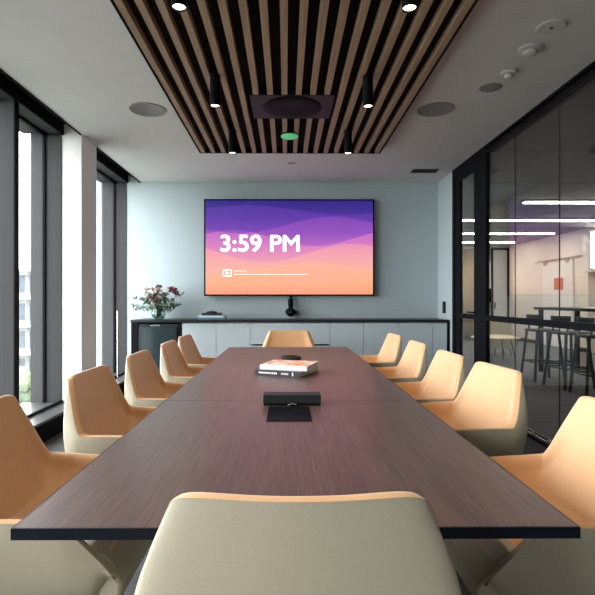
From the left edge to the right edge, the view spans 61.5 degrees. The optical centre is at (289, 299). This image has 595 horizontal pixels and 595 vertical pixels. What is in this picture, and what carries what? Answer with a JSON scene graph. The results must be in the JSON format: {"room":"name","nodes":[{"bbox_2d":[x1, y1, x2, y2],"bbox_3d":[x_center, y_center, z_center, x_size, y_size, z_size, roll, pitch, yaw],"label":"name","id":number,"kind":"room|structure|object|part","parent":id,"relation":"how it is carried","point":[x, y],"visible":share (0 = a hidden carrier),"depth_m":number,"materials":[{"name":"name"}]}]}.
{"room":"office","nodes":[
{"label":"office","id":0,"kind":"room"},
{"bbox_2d":[62,124,96,401],"bbox_3d":[-2.349,-0.275,5.234,0.505,2.990,0.400,0,0,0],"label":"column","id":1,"kind":"structure","parent":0,"point":[79,155],"depth_m":5.04,"materials":[{"name":"white paint"}]},
{"bbox_2d":[0,89,62,417],"bbox_3d":[-2.453,-0.370,1.558,0.395,2.800,6.950,0,0,0],"label":"window","id":2,"kind":"structure","parent":1,"relation":"in","point":[46,142],"depth_m":5.00,"materials":[{"name":"grey metal"}]},
{"bbox_2d":[0,69,140,182],"bbox_3d":[-2.173,-1.739,2.585,0.190,0.162,9.000,0,0,0],"label":"trim","id":3,"kind":"structure","parent":1,"relation":"attached to","point":[8,85],"depth_m":4.53,"materials":[{"name":"black"}]},
{"bbox_2d":[20,373,124,427],"bbox_3d":[-2.368,1.042,2.583,0.580,0.025,9.000,0,0,0],"label":"trim","id":4,"kind":"structure","parent":1,"relation":"attached to","point":[37,420],"depth_m":4.66,"materials":[{"name":"metal"}]},
{"bbox_2d":[35,383,124,442],"bbox_3d":[-2.376,1.137,2.583,0.565,0.165,9.000,0,0,0],"label":"trim","id":5,"kind":"structure","parent":1,"relation":"attached to","point":[53,427],"depth_m":4.44,"materials":[{"name":"black metal"}]},
{"bbox_2d":[97,161,125,377],"bbox_3d":[-2.459,-0.370,6.258,0.449,2.800,1.650,0,0,0],"label":"window","id":6,"kind":"structure","parent":1,"relation":"in","point":[113,188],"depth_m":7.07,"materials":[{"name":"grey metal"}]},
{"bbox_3d":[-2.246,0.580,6.535,0.018,0.880,0.018,0,0,0],"label":"blind rod","id":7,"kind":"part","parent":6,"relation":"part of","materials":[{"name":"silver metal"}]},
{"bbox_2d":[97,175,437,365],"bbox_3d":[-0.295,-0.300,7.173,5.010,3.040,0.150,0,0,0],"label":"wall","id":8,"kind":"structure","parent":0,"point":[165,220],"depth_m":7.10,"materials":[{"name":"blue paint"}]},
{"bbox_2d":[204,199,373,295],"bbox_3d":[-0.003,-0.735,7.046,2.387,1.358,0.108,0,0,0],"label":"television","id":9,"kind":"object","parent":8,"relation":"attached to","point":[253,247],"visible":1,"depth_m":7.00,"materials":[{"name":"multicoloured glass"}]},
{"bbox_2d":[234,274,306,274],"bbox_3d":[-0.263,-0.382,6.992,1.026,0.056,0.001,0,0,0],"label":"print","id":10,"kind":"object","parent":9,"relation":"attached to","point":[234,274],"depth_m":6.99,"materials":[{"name":"white"}]},
{"bbox_2d":[285,296,295,316],"bbox_3d":[0.016,0.088,7.029,0.156,0.294,0.158,0,0,0],"label":"video camera","id":11,"kind":"object","parent":9,"relation":"attached to","point":[290,311],"visible":1,"depth_m":7.00,"materials":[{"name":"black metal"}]},
{"bbox_2d":[0,0,594,246],"bbox_3d":[3.522,-1.745,6.925,11.260,0.150,17.800,0,0,0],"label":"ceiling","id":12,"kind":"structure","parent":0,"point":[79,58],"depth_m":4.45,"materials":[{"name":"paint"}]},
{"bbox_2d":[129,102,166,116],"bbox_3d":[-1.241,-1.666,4.381,0.324,0.008,0.324,0,0,0],"label":"ceiling speaker","id":13,"kind":"object","parent":12,"relation":"attached to","point":[147,109],"visible":1,"depth_m":4.37},
{"bbox_2d":[110,0,478,153],"bbox_3d":[0.024,-1.632,2.895,1.964,0.072,5.106,0,0,0],"label":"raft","id":14,"kind":"object","parent":12,"relation":"attached to","point":[255,45],"visible":0.84,"depth_m":3.34,"materials":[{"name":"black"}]},
{"bbox_2d":[171,0,186,11],"bbox_3d":[-0.521,-1.510,2.361,0.074,0.260,0.074,0,0,0],"label":"recessed light","id":15,"kind":"object","parent":14,"relation":"attached to","point":[176,5],"visible":1,"depth_m":2.35,"materials":[{"name":"black metal"}]},
{"bbox_2d":[210,67,219,107],"bbox_3d":[-0.530,-1.510,3.561,0.074,0.260,0.074,0,0,0],"label":"pendant light","id":16,"kind":"object","parent":14,"relation":"attached to","point":[214,76],"visible":0.97,"depth_m":3.53,"materials":[{"name":"black metal"}]},
{"bbox_2d":[228,124,235,154],"bbox_3d":[-0.538,-1.510,4.706,0.074,0.260,0.074,0,0,0],"label":"pendant light","id":17,"kind":"object","parent":14,"relation":"attached to","point":[232,131],"visible":0.93,"depth_m":4.68,"materials":[{"name":"black metal"}]},
{"bbox_2d":[281,129,297,139],"bbox_3d":[0.001,-1.615,4.840,0.170,0.090,0.170,0,0,0],"label":"lamp","id":18,"kind":"object","parent":14,"relation":"attached to","point":[289,135],"visible":0.97,"depth_m":4.81,"materials":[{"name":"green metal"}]},
{"bbox_2d":[250,89,334,118],"bbox_3d":[0.021,-1.618,4.160,0.670,0.064,0.500,0,0,0],"label":"speaker panel","id":19,"kind":"object","parent":14,"relation":"attached to","point":[291,105],"visible":1,"depth_m":4.07,"materials":[{"name":"black paint"}]},
{"bbox_2d":[344,125,351,154],"bbox_3d":[0.552,-1.510,4.714,0.074,0.260,0.074,0,0,0],"label":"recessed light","id":20,"kind":"object","parent":14,"relation":"attached to","point":[347,132],"visible":0.93,"depth_m":4.68,"materials":[{"name":"black metal"}]},
{"bbox_2d":[363,68,372,108],"bbox_3d":[0.560,-1.510,3.569,0.074,0.260,0.074,0,0,0],"label":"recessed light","id":21,"kind":"object","parent":14,"relation":"attached to","point":[368,77],"visible":0.94,"depth_m":3.54,"materials":[{"name":"black metal"}]},
{"bbox_2d":[401,0,417,12],"bbox_3d":[0.569,-1.510,2.369,0.074,0.260,0.074,0,0,0],"label":"recessed light","id":22,"kind":"object","parent":14,"relation":"attached to","point":[408,6],"visible":1,"depth_m":2.36,"materials":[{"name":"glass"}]},
{"bbox_2d":[408,168,441,173],"bbox_3d":[1.745,-1.667,6.452,0.380,0.006,0.260,0,0,0],"label":"ceiling vent","id":23,"kind":"object","parent":12,"relation":"in","point":[413,170],"visible":1,"depth_m":6.43,"materials":[{"name":"grey plastic"}]},
{"bbox_2d":[417,102,454,116],"bbox_3d":[1.280,-1.666,4.379,0.324,0.008,0.324,0,0,0],"label":"ceiling speaker","id":24,"kind":"object","parent":12,"relation":"attached to","point":[434,109],"visible":1,"depth_m":4.37},
{"bbox_2d":[463,241,516,242],"bbox_3d":[4.401,-1.647,14.181,4.040,0.045,0.140,0,0,0],"label":"ceiling light","id":25,"kind":"object","parent":12,"relation":"attached to","point":[463,241],"visible":0.25,"depth_m":14.12,"materials":[{"name":"grey plastic"}]},
{"bbox_2d":[463,242,514,242],"bbox_3d":[4.401,-1.633,14.181,4.000,0.015,0.110,0,0,0],"label":"diffuser","id":26,"kind":"object","parent":25,"relation":"attached to","point":[463,242],"depth_m":14.13,"materials":[{"name":"white"}]},
{"bbox_2d":[479,83,502,91],"bbox_3d":[1.583,-1.668,3.931,0.176,0.004,0.176,0,0,0],"label":"ceiling speaker","id":27,"kind":"object","parent":12,"relation":"attached to","point":[491,87],"visible":1,"depth_m":3.92},
{"bbox_2d":[500,68,516,78],"bbox_3d":[1.605,-1.646,3.661,0.116,0.048,0.116,0,0,0],"label":"smoke detector","id":28,"kind":"object","parent":12,"relation":"attached to","point":[509,73],"visible":1,"depth_m":3.63,"materials":[{"name":"grey plastic"}]},
{"bbox_2d":[463,232,555,233],"bbox_3d":[4.564,-1.647,12.332,3.940,0.045,0.140,0,0,0],"label":"ceiling light","id":29,"kind":"object","parent":12,"relation":"attached to","point":[463,232],"visible":0.43,"depth_m":12.28,"materials":[{"name":"grey plastic"}]},
{"bbox_2d":[463,233,554,233],"bbox_3d":[4.564,-1.633,12.332,3.900,0.015,0.110,0,0,0],"label":"diffuser","id":30,"kind":"object","parent":29,"relation":"attached to","point":[463,233],"depth_m":12.28,"materials":[{"name":"white"}]},
{"bbox_2d":[463,218,594,220],"bbox_3d":[4.653,-1.647,10.283,3.690,0.045,0.140,0,0,0],"label":"ceiling light","id":31,"kind":"object","parent":12,"relation":"attached to","point":[464,219],"visible":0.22,"depth_m":10.22,"materials":[{"name":"grey plastic"}]},
{"bbox_2d":[463,220,594,220],"bbox_3d":[4.653,-1.633,10.283,3.650,0.015,0.110,0,0,0],"label":"diffuser","id":32,"kind":"object","parent":31,"relation":"attached to","point":[463,220],"depth_m":10.23,"materials":[{"name":"white"}]},
{"bbox_2d":[463,97,594,246],"bbox_3d":[5.587,-1.668,6.889,6.830,0.004,17.500,0,0,0],"label":"trim","id":33,"kind":"structure","parent":12,"relation":"attached to","point":[573,97],"depth_m":8.22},
{"bbox_2d":[517,43,542,57],"bbox_3d":[1.597,-1.647,3.321,0.156,0.046,0.156,0,0,0],"label":"smoke detector","id":34,"kind":"object","parent":12,"relation":"attached to","point":[528,50],"visible":1,"depth_m":3.29,"materials":[{"name":"grey plastic"}]},
{"bbox_2d":[535,18,567,34],"bbox_3d":[1.599,-1.663,3.051,0.176,0.014,0.176,0,0,0],"label":"plate","id":35,"kind":"object","parent":12,"relation":"attached to","point":[551,26],"visible":1,"depth_m":3.04,"materials":[{"name":"grey plastic"}]},
{"bbox_2d":[522,199,594,203],"bbox_3d":[6.242,-1.647,8.394,4.640,0.045,0.140,0,0,0],"label":"ceiling light","id":36,"kind":"object","parent":12,"relation":"attached to","point":[527,201],"visible":1,"depth_m":8.33,"materials":[{"name":"grey plastic"}]},
{"bbox_2d":[523,201,594,203],"bbox_3d":[6.242,-1.633,8.394,4.600,0.015,0.110,0,0,0],"label":"diffuser","id":37,"kind":"object","parent":36,"relation":"attached to","point":[524,202],"depth_m":8.33,"materials":[{"name":"white"}]},
{"bbox_2d":[44,339,594,594],"bbox_3d":[3.242,1.280,6.923,11.820,0.120,17.800,0,0,0],"label":"floor","id":38,"kind":"structure","parent":0,"point":[542,401],"depth_m":6.52,"materials":[{"name":"carpet"}]},
{"bbox_2d":[0,395,152,594],"bbox_3d":[-0.796,0.789,1.694,0.597,0.862,0.669,0,0,0],"label":"chair","id":39,"kind":"object","parent":38,"relation":"on","point":[30,473],"visible":0.69,"depth_m":1.54,"materials":[{"name":"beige leather"}]},
{"bbox_3d":[-0.557,0.815,1.696,0.119,0.190,0.464,0,0,0],"label":"panel","id":40,"kind":"part","parent":39,"relation":"part of","materials":[{"name":"beige leather"}]},
{"bbox_2d":[63,365,156,453],"bbox_3d":[-0.759,0.789,2.565,0.597,0.862,0.669,0,0,1],"label":"chair","id":41,"kind":"object","parent":38,"relation":"on","point":[97,413],"visible":0.34,"depth_m":2.49,"materials":[{"name":"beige leather"}]},
{"bbox_2d":[131,323,143,353],"bbox_3d":[-2.032,0.757,6.819,0.092,0.925,0.535,0,0,0],"label":"end panel","id":42,"kind":"object","parent":38,"relation":"on","point":[134,326],"visible":0.14,"depth_m":6.55,"materials":[{"name":"black metal"}]},
{"bbox_2d":[124,350,185,406],"bbox_3d":[-0.765,0.789,3.415,0.597,0.862,0.669,0,0,0],"label":"chair","id":43,"kind":"object","parent":38,"relation":"on","point":[145,385],"visible":0.36,"depth_m":3.38,"materials":[{"name":"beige leather"}]},
{"bbox_2d":[139,323,176,371],"bbox_3d":[-1.730,0.757,6.805,0.499,0.885,0.506,0,0,0],"label":"fridge","id":44,"kind":"object","parent":38,"relation":"on","point":[151,335],"visible":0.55,"depth_m":6.56,"materials":[{"name":"glass"}]},
{"bbox_3d":[-1.728,0.334,6.589,0.499,0.037,0.038,0,0,0],"label":"frame","id":45,"kind":"part","parent":44,"relation":"part of","materials":[{"name":"grey metal"}]},
{"bbox_2d":[177,323,181,343],"bbox_3d":[-1.446,0.757,6.823,0.054,0.925,0.535,0,0,0],"label":"end panel","id":46,"kind":"object","parent":38,"relation":"on","point":[179,325],"visible":0.14,"depth_m":6.56,"materials":[{"name":"black metal"}]},
{"bbox_2d":[160,340,204,382],"bbox_3d":[-0.771,0.789,4.295,0.597,0.862,0.669,0,0,0],"label":"chair","id":47,"kind":"object","parent":38,"relation":"on","point":[173,366],"visible":0.23,"depth_m":4.28,"materials":[{"name":"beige leather"}]},
{"bbox_2d":[178,334,216,366],"bbox_3d":[-0.789,0.789,5.045,0.597,0.862,0.669,0,0,2],"label":"chair","id":48,"kind":"object","parent":38,"relation":"on","point":[188,348],"visible":0.23,"depth_m":5.13,"materials":[{"name":"beige leather"}]},
{"bbox_2d":[182,323,215,356],"bbox_3d":[-1.189,0.759,6.824,0.451,0.922,0.525,0,0,0],"label":"base cabinet","id":49,"kind":"object","parent":38,"relation":"on","point":[203,334],"visible":0.42,"depth_m":6.56,"materials":[{"name":"paint"}]},
{"bbox_2d":[216,323,249,356],"bbox_3d":[-0.740,0.759,6.827,0.447,0.922,0.525,0,0,0],"label":"base cabinet","id":50,"kind":"object","parent":38,"relation":"on","point":[228,335],"visible":0.39,"depth_m":6.57,"materials":[{"name":"laminate"}]},
{"bbox_2d":[262,330,314,346],"bbox_3d":[-0.006,0.789,5.639,0.669,0.862,0.597,0,0,0],"label":"chair","id":51,"kind":"object","parent":38,"relation":"on","point":[274,338],"visible":0.13,"depth_m":5.88,"materials":[{"name":"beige leather"}]},
{"bbox_2d":[250,322,329,346],"bbox_3d":[0.007,0.759,6.832,1.047,0.922,0.527,0,0,0],"label":"base cabinet","id":52,"kind":"object","parent":38,"relation":"on","point":[319,332],"visible":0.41,"depth_m":6.57,"materials":[{"name":"laminate"}]},
{"bbox_2d":[130,318,448,322],"bbox_3d":[0.007,0.278,6.825,4.180,0.035,0.550,0,0,0],"label":"countertop","id":53,"kind":"structure","parent":52,"relation":"on","point":[142,320],"depth_m":6.56,"materials":[{"name":"stone"}]},
{"bbox_2d":[197,317,226,319],"bbox_3d":[-1.047,0.247,6.793,0.370,0.026,0.280,0,0,-1],"label":"book","id":54,"kind":"object","parent":53,"relation":"on","point":[224,318],"visible":0.82,"depth_m":6.65,"materials":[{"name":"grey paper"}]},
{"bbox_2d":[198,315,226,317],"bbox_3d":[-1.042,0.221,6.793,0.350,0.026,0.260,0,0,2],"label":"book","id":55,"kind":"object","parent":54,"relation":"on","point":[199,316],"visible":0.89,"depth_m":6.66,"materials":[{"name":"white paper"}]},
{"bbox_2d":[202,313,221,315],"bbox_3d":[-1.047,0.191,6.793,0.270,0.034,0.200,0,0,-3],"label":"book","id":56,"kind":"object","parent":55,"relation":"on","point":[203,314],"visible":0.93,"depth_m":6.69,"materials":[{"name":"black paper"}]},
{"bbox_3d":[-1.780,0.184,6.808,0.200,0.152,0.200,0,0,0],"label":"glass vase","id":57,"kind":"object","parent":53,"relation":"on","visible":0},
{"bbox_2d":[131,284,183,316],"bbox_3d":[-1.791,0.011,6.790,0.740,0.451,0.357,0,0,-6],"label":"flower bouquet","id":58,"kind":"object","parent":57,"relation":"in","point":[156,300],"visible":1,"depth_m":6.76,"materials":[{"name":"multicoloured plant"}]},
{"bbox_2d":[11,347,580,539],"bbox_3d":[0.001,0.854,3.143,1.226,0.733,4.135,0,0,0],"label":"conference table","id":59,"kind":"object","parent":38,"relation":"on","point":[216,433],"visible":0.8,"depth_m":1.54,"materials":[{"name":"brown wood"}]},
{"bbox_2d":[255,366,318,377],"bbox_3d":[-0.013,0.471,3.360,0.320,0.036,0.341,0,0,24],"label":"book","id":60,"kind":"object","parent":59,"relation":"on","point":[281,373],"visible":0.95,"depth_m":3.21,"materials":[{"name":"black paper"}]},
{"bbox_2d":[259,372,292,375],"bbox_3d":[-0.088,0.470,3.207,0.243,0.022,0.002,0,0,23],"label":"print","id":61,"kind":"object","parent":60,"relation":"on","point":[259,372],"depth_m":3.21},
{"bbox_2d":[260,360,318,370],"bbox_3d":[0.004,0.438,3.362,0.320,0.031,0.300,0,0,18],"label":"book","id":62,"kind":"object","parent":60,"relation":"on","point":[287,365],"visible":1,"depth_m":3.27,"materials":[{"name":"white paper"}]},
{"bbox_2d":[264,360,316,365],"bbox_3d":[0.005,0.423,3.368,0.300,0.001,0.272,0,0,18],"label":"picture","id":63,"kind":"object","parent":62,"relation":"on","point":[274,362],"depth_m":3.33},
{"bbox_2d":[281,355,300,359],"bbox_3d":[0.011,0.475,4.140,0.170,0.029,0.170,0,0,0],"label":"puck","id":64,"kind":"object","parent":59,"relation":"on","point":[286,357],"visible":0.98,"depth_m":4.08,"materials":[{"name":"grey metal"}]},
{"bbox_2d":[263,392,320,405],"bbox_3d":[0.012,0.465,2.352,0.268,0.050,0.097,0,0,0],"label":"module","id":65,"kind":"object","parent":59,"relation":"on","point":[269,398],"visible":1,"depth_m":2.32,"materials":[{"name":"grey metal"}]},
{"bbox_2d":[134,491,461,594],"bbox_3d":[0.016,0.789,1.203,0.669,0.862,0.597,0,0,0],"label":"chair","id":66,"kind":"object","parent":38,"relation":"on","point":[204,543],"visible":1,"depth_m":0.91,"materials":[{"name":"beige leather"}]},
{"bbox_2d":[330,322,362,355],"bbox_3d":[0.751,0.759,6.838,0.442,0.922,0.525,0,0,0],"label":"base cabinet","id":67,"kind":"object","parent":38,"relation":"on","point":[342,334],"visible":0.4,"depth_m":6.58,"materials":[{"name":"laminate"}]},
{"bbox_2d":[363,322,397,355],"bbox_3d":[1.201,0.759,6.841,0.459,0.922,0.525,0,0,0],"label":"base cabinet","id":68,"kind":"object","parent":38,"relation":"on","point":[375,334],"visible":0.41,"depth_m":6.58,"materials":[{"name":"paint"}]},
{"bbox_2d":[359,333,401,366],"bbox_3d":[0.833,0.789,5.227,0.597,0.862,0.669,0,0,-2],"label":"chair","id":69,"kind":"object","parent":38,"relation":"on","point":[390,354],"visible":0.35,"depth_m":5.21,"materials":[{"name":"beige leather"}]},
{"bbox_2d":[374,340,426,382],"bbox_3d":[0.825,0.789,4.266,0.597,0.862,0.669,0,0,0],"label":"chair","id":70,"kind":"object","parent":38,"relation":"on","point":[412,367],"visible":0.35,"depth_m":4.26,"materials":[{"name":"beige leather"}]},
{"bbox_2d":[398,322,431,370],"bbox_3d":[1.657,0.759,6.844,0.453,0.922,0.525,0,0,0],"label":"base cabinet","id":71,"kind":"object","parent":38,"relation":"on","point":[421,332],"visible":0.41,"depth_m":6.58,"materials":[{"name":"paint"}]},
{"bbox_2d":[394,350,465,402],"bbox_3d":[0.830,0.789,3.416,0.597,0.862,0.669,0,0,-1],"label":"chair","id":72,"kind":"object","parent":38,"relation":"on","point":[444,379],"visible":0.34,"depth_m":3.45,"materials":[{"name":"beige leather"}]},
{"bbox_2d":[432,322,446,359],"bbox_3d":[1.979,0.759,6.846,0.190,0.922,0.525,0,0,0],"label":"base cabinet","id":73,"kind":"object","parent":38,"relation":"on","point":[439,329],"visible":0.41,"depth_m":6.58,"materials":[{"name":"laminate"}]},
{"bbox_2d":[446,322,448,350],"bbox_3d":[2.090,0.757,6.847,0.022,0.925,0.535,0,0,0],"label":"end panel","id":74,"kind":"object","parent":38,"relation":"on","point":[446,322],"visible":0.14,"depth_m":6.58,"materials":[{"name":"black metal"}]},
{"bbox_2d":[463,249,473,338],"bbox_3d":[5.566,-0.190,15.484,0.509,2.780,0.080,0,0,0],"label":"curtain","id":75,"kind":"object","parent":38,"relation":"on","point":[468,254],"visible":0.66,"depth_m":15.46,"materials":[{"name":"beige fabric"}]},
{"bbox_2d":[420,361,527,456],"bbox_3d":[0.862,0.789,2.698,0.597,0.862,0.669,0,0,-5],"label":"chair","id":76,"kind":"object","parent":38,"relation":"on","point":[489,410],"visible":0.39,"depth_m":2.61,"materials":[{"name":"beige leather"}]},
{"bbox_2d":[471,335,520,362],"bbox_3d":[4.130,0.981,10.029,0.920,0.482,0.920,0,0,0],"label":"coffee table","id":77,"kind":"object","parent":38,"relation":"on","point":[492,337],"visible":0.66,"depth_m":9.87,"materials":[{"name":"brown wood"}]},
{"bbox_2d":[490,321,514,355],"bbox_3d":[4.672,0.852,11.150,0.680,0.743,0.706,0,0,0],"label":"lounge chair","id":78,"kind":"object","parent":38,"relation":"on","point":[496,328],"visible":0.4,"depth_m":11.25,"materials":[{"name":"fabric"}]},
{"bbox_3d":[4.671,0.650,11.373,0.680,0.340,0.261,0,0,0],"label":"backrest","id":79,"kind":"part","parent":78,"relation":"part of","materials":[{"name":"fabric"}]},
{"bbox_3d":[4.672,0.920,11.133,0.672,0.280,0.672,0,0,0],"label":"seat","id":80,"kind":"part","parent":78,"relation":"part of","materials":[{"name":"beige leather"}]},
{"bbox_2d":[444,396,594,594],"bbox_3d":[0.843,0.789,1.666,0.597,0.862,0.669,0,0,0],"label":"chair","id":81,"kind":"object","parent":38,"relation":"on","point":[563,475],"visible":0.66,"depth_m":1.56,"materials":[{"name":"beige leather"}]},
{"bbox_3d":[0.604,0.815,1.664,0.119,0.190,0.464,0,0,0],"label":"panel","id":82,"kind":"part","parent":81,"relation":"part of","materials":[{"name":"beige leather"}]},
{"bbox_3d":[0.796,0.774,1.666,0.335,0.092,0.400,0,0,0],"label":"seat","id":83,"kind":"part","parent":81,"relation":"part of","materials":[{"name":"orange leather"}]},
{"bbox_2d":[486,60,594,447],"bbox_3d":[2.182,-0.225,1.745,0.092,2.890,7.260,0,0,0],"label":"window","id":84,"kind":"structure","parent":38,"relation":"on","point":[585,77],"depth_m":4.17,"materials":[{"name":"black metal"}]},
{"bbox_2d":[452,145,489,363],"bbox_3d":[2.104,-0.225,5.920,0.089,2.890,1.090,0,0,0],"label":"door","id":85,"kind":"structure","parent":84,"relation":"attached to","point":[478,164],"depth_m":5.66,"materials":[{"name":"black metal"}]},
{"bbox_3d":[2.148,0.193,1.745,0.024,0.058,7.260,0,0,0],"label":"rail","id":86,"kind":"part","parent":84,"relation":"part of","materials":[{"name":"black metal"}]},
{"bbox_2d":[520,314,563,381],"bbox_3d":[3.867,0.721,7.647,0.492,1.003,0.492,0,0,0],"label":"bar stool","id":87,"kind":"object","parent":38,"relation":"on","point":[537,330],"visible":0.73,"depth_m":7.48,"materials":[{"name":"grey metal"}]},
{"bbox_3d":[3.673,0.848,7.838,0.134,0.750,0.042,0,0,45],"label":"leg","id":88,"kind":"part","parent":87,"relation":"part of","materials":[{"name":"grey metal"}]},
{"bbox_3d":[3.705,0.270,7.646,0.124,0.100,0.390,0,0,0],"label":"backrest","id":89,"kind":"part","parent":87,"relation":"part of","materials":[{"name":"grey metal"}]},
{"bbox_3d":[3.676,0.848,7.453,0.042,0.750,0.134,0,0,45],"label":"leg","id":90,"kind":"part","parent":87,"relation":"part of","materials":[{"name":"grey metal"}]},
{"bbox_3d":[3.867,0.460,7.647,0.380,0.040,0.380,0,0,0],"label":"seat","id":91,"kind":"part","parent":87,"relation":"part of","materials":[{"name":"grey metal"}]},
{"bbox_3d":[4.058,0.848,7.841,0.042,0.750,0.134,0,0,45],"label":"leg","id":92,"kind":"part","parent":87,"relation":"part of","materials":[{"name":"grey metal"}]},
{"bbox_3d":[4.061,0.848,7.456,0.134,0.750,0.042,0,0,45],"label":"leg","id":93,"kind":"part","parent":87,"relation":"part of","materials":[{"name":"grey metal"}]},
{"bbox_2d":[534,307,594,371],"bbox_3d":[4.608,0.670,7.407,0.780,1.100,2.450,0,0,0],"label":"bar table","id":94,"kind":"object","parent":38,"relation":"on","point":[576,310],"visible":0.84,"depth_m":8.50,"materials":[{"name":"grey metal"}]},
{"bbox_3d":[4.291,0.693,8.530,0.060,1.055,0.060,0,0,0],"label":"leg","id":95,"kind":"part","parent":94,"relation":"part of","materials":[{"name":"black metal"}]},
{"bbox_3d":[4.910,0.693,8.534,0.060,1.055,0.060,0,0,0],"label":"leg","id":96,"kind":"part","parent":94,"relation":"part of","materials":[{"name":"black metal"}]},
{"bbox_2d":[542,315,594,389],"bbox_3d":[3.911,0.721,7.008,0.492,1.003,0.492,0,0,-8],"label":"bar stool","id":97,"kind":"object","parent":38,"relation":"on","point":[567,332],"visible":0.78,"depth_m":6.87,"materials":[{"name":"grey metal"}]},
{"bbox_3d":[3.693,0.848,7.170,0.134,0.750,0.042,0,0,37],"label":"leg","id":98,"kind":"part","parent":97,"relation":"part of","materials":[{"name":"grey metal"}]},
{"bbox_3d":[3.751,0.270,6.984,0.124,0.100,0.390,0,0,-8],"label":"backrest","id":99,"kind":"part","parent":97,"relation":"part of","materials":[{"name":"grey metal"}]},
{"bbox_3d":[3.749,0.848,6.789,0.042,0.750,0.134,0,0,37],"label":"leg","id":100,"kind":"part","parent":97,"relation":"part of","materials":[{"name":"grey metal"}]},
{"bbox_3d":[3.911,0.460,7.008,0.380,0.040,0.380,0,0,-8],"label":"seat","id":101,"kind":"part","parent":97,"relation":"part of","materials":[{"name":"grey metal"}]},
{"bbox_3d":[4.074,0.848,7.226,0.042,0.750,0.134,0,0,37],"label":"leg","id":102,"kind":"part","parent":97,"relation":"part of","materials":[{"name":"grey metal"}]},
{"bbox_3d":[4.130,0.848,6.845,0.134,0.750,0.042,0,0,37],"label":"leg","id":103,"kind":"part","parent":97,"relation":"part of","materials":[{"name":"grey metal"}]},
{"bbox_2d":[568,317,594,395],"bbox_3d":[3.906,0.721,6.367,0.492,1.003,0.492,0,0,6],"label":"bar stool","id":104,"kind":"object","parent":38,"relation":"on","point":[591,335],"visible":0.77,"depth_m":6.27,"materials":[{"name":"grey metal"}]},
{"bbox_3d":[3.733,0.848,6.578,0.042,0.750,0.134,0,0,-39],"label":"leg","id":105,"kind":"part","parent":104,"relation":"part of","materials":[{"name":"grey metal"}]},
{"bbox_3d":[3.906,0.460,6.367,0.380,0.040,0.380,0,0,6],"label":"seat","id":106,"kind":"part","parent":104,"relation":"part of","materials":[{"name":"grey metal"}]},
{"bbox_3d":[3.745,0.270,6.383,0.124,0.100,0.390,0,0,6],"label":"backrest","id":107,"kind":"part","parent":104,"relation":"part of","materials":[{"name":"grey metal"}]},
{"bbox_3d":[3.695,0.848,6.195,0.134,0.750,0.042,0,0,-39],"label":"leg","id":108,"kind":"part","parent":104,"relation":"part of","materials":[{"name":"grey metal"}]},
{"bbox_2d":[438,172,451,351],"bbox_3d":[2.163,-0.225,6.790,0.100,2.890,0.650,0,0,0],"label":"wall","id":109,"kind":"structure","parent":0,"point":[445,185],"depth_m":6.77,"materials":[{"name":"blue paint"}]},
{"bbox_2d":[442,301,445,312],"bbox_3d":[2.105,0.100,6.815,0.015,0.160,0.110,0,0,0],"label":"light switch","id":110,"kind":"object","parent":109,"relation":"attached to","point":[443,302],"visible":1,"depth_m":6.78,"materials":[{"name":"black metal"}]},
{"bbox_2d":[463,247,507,314],"bbox_3d":[5.520,-0.225,15.764,7.140,2.890,0.150,0,0,0],"label":"wall","id":111,"kind":"structure","parent":0,"point":[463,247],"depth_m":15.70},
{"bbox_2d":[491,248,508,316],"bbox_3d":[6.591,-0.200,15.646,0.560,2.840,0.100,0,0,0],"label":"door","id":112,"kind":"structure","parent":111,"relation":"in","point":[499,256],"depth_m":15.65,"materials":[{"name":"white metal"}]},
{"bbox_2d":[508,228,594,352],"bbox_3d":[7.945,-0.225,13.631,2.120,2.890,4.150,0,0,0],"label":"wall","id":113,"kind":"structure","parent":0,"point":[529,275],"depth_m":13.71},
{"bbox_2d":[517,338,586,352],"bbox_3d":[6.878,1.170,13.623,0.015,0.100,4.150,0,0,0],"label":"baseboard","id":114,"kind":"structure","parent":113,"relation":"attached to","point":[521,339],"depth_m":14.02,"materials":[{"name":"grey metal"}]},
{"bbox_2d":[534,255,582,348],"bbox_3d":[6.843,0.070,12.873,0.075,2.260,2.250,0,0,0],"label":"door","id":115,"kind":"structure","parent":113,"relation":"in","point":[550,270],"depth_m":12.73,"materials":[{"name":"white paint"}]},
{"bbox_2d":[554,278,562,289],"bbox_3d":[6.831,-0.410,12.698,0.019,0.300,0.400,0,0,0],"label":"door sign","id":116,"kind":"object","parent":115,"relation":"attached to","point":[556,280],"visible":1,"depth_m":12.70,"materials":[{"name":"red"}]},
{"bbox_3d":[6.865,-1.040,12.873,0.030,0.040,2.250,0,0,0],"label":"sliding rail","id":117,"kind":"part","parent":115,"relation":"part of","materials":[{"name":"silver metal"}]},
{"bbox_2d":[588,231,594,267],"bbox_3d":[7.060,-1.155,11.500,0.320,0.850,0.100,0,0,0],"label":"wall light","id":118,"kind":"object","parent":113,"relation":"attached to","point":[591,234],"visible":1,"depth_m":11.46,"materials":[{"name":"grey plastic"}]},
{"bbox_2d":[591,232,594,266],"bbox_3d":[7.060,-1.155,11.460,0.280,0.810,0.020,0,0,0],"label":"diffuser","id":119,"kind":"object","parent":118,"relation":"attached to","point":[592,233],"depth_m":11.45,"materials":[{"name":"white"}]},
{"label":"outside","id":120,"kind":"structure","parent":0,"visible":0},
{"bbox_3d":[-81.797,13.320,49.430,157.100,0.200,220.000,0,0,0],"label":"ground","id":121,"kind":"structure","parent":120,"visible":0},
{"bbox_2d":[19,269,30,370],"bbox_3d":[-34.465,4.795,66.461,18.800,16.850,15.400,0,0,0],"label":"apartment building","id":122,"kind":"structure","parent":121,"relation":"on","point":[24,274],"depth_m":59.77,"materials":[{"name":"grey"}]},
{"bbox_2d":[19,366,30,403],"bbox_3d":[-22.994,9.453,43.850,5.523,7.555,5.477,0,0,0],"label":"tree","id":123,"kind":"object","parent":121,"relation":"on","point":[24,373],"visible":0.23,"depth_m":41.68,"materials":[{"name":"green plant"}]}
]}

